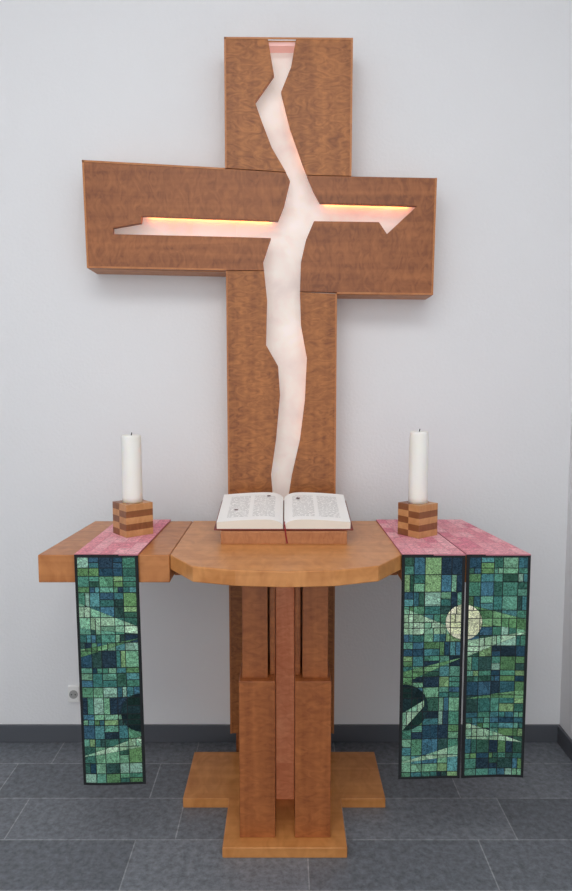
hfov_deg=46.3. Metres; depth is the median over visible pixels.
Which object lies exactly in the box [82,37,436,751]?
wooden cross
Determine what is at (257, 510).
book
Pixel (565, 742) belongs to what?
baseboard
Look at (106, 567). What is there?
altar cloth
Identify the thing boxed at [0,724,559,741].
baseboard
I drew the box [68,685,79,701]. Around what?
wall socket
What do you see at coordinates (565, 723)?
wall
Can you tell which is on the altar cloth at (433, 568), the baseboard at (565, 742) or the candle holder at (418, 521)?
the candle holder at (418, 521)
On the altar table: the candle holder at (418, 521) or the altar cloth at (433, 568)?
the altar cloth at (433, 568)
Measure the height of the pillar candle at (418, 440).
0.257 m
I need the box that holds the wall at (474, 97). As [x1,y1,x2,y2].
[0,0,571,723]
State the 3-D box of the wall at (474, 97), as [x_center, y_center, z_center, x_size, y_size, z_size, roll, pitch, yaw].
[-0.570,-0.543,2.757,3.760,3.800,0.150,0,5,0]
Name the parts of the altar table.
post, post, post, foot plate, panel, post, post, post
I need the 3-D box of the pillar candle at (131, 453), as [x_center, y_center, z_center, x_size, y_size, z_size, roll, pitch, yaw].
[-0.538,0.076,2.334,0.070,0.243,0.070,0,5,0]
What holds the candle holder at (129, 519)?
on the altar cloth at (106, 567)
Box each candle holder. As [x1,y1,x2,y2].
[113,500,152,537]
[398,501,437,538]
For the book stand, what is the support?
on the altar table
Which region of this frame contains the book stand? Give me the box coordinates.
[221,530,346,543]
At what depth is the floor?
2.25 m
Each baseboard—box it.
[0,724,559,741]
[557,726,571,760]
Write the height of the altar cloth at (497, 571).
0.726 m
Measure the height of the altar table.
0.983 m
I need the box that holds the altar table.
[38,521,466,857]
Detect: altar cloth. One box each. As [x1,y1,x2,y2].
[74,519,170,784]
[376,519,465,778]
[437,519,530,777]
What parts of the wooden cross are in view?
luminous panel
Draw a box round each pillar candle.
[121,432,142,502]
[408,429,428,503]
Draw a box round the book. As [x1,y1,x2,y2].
[214,492,352,542]
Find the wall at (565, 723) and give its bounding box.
[559,410,571,738]
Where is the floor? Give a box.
[0,742,571,890]

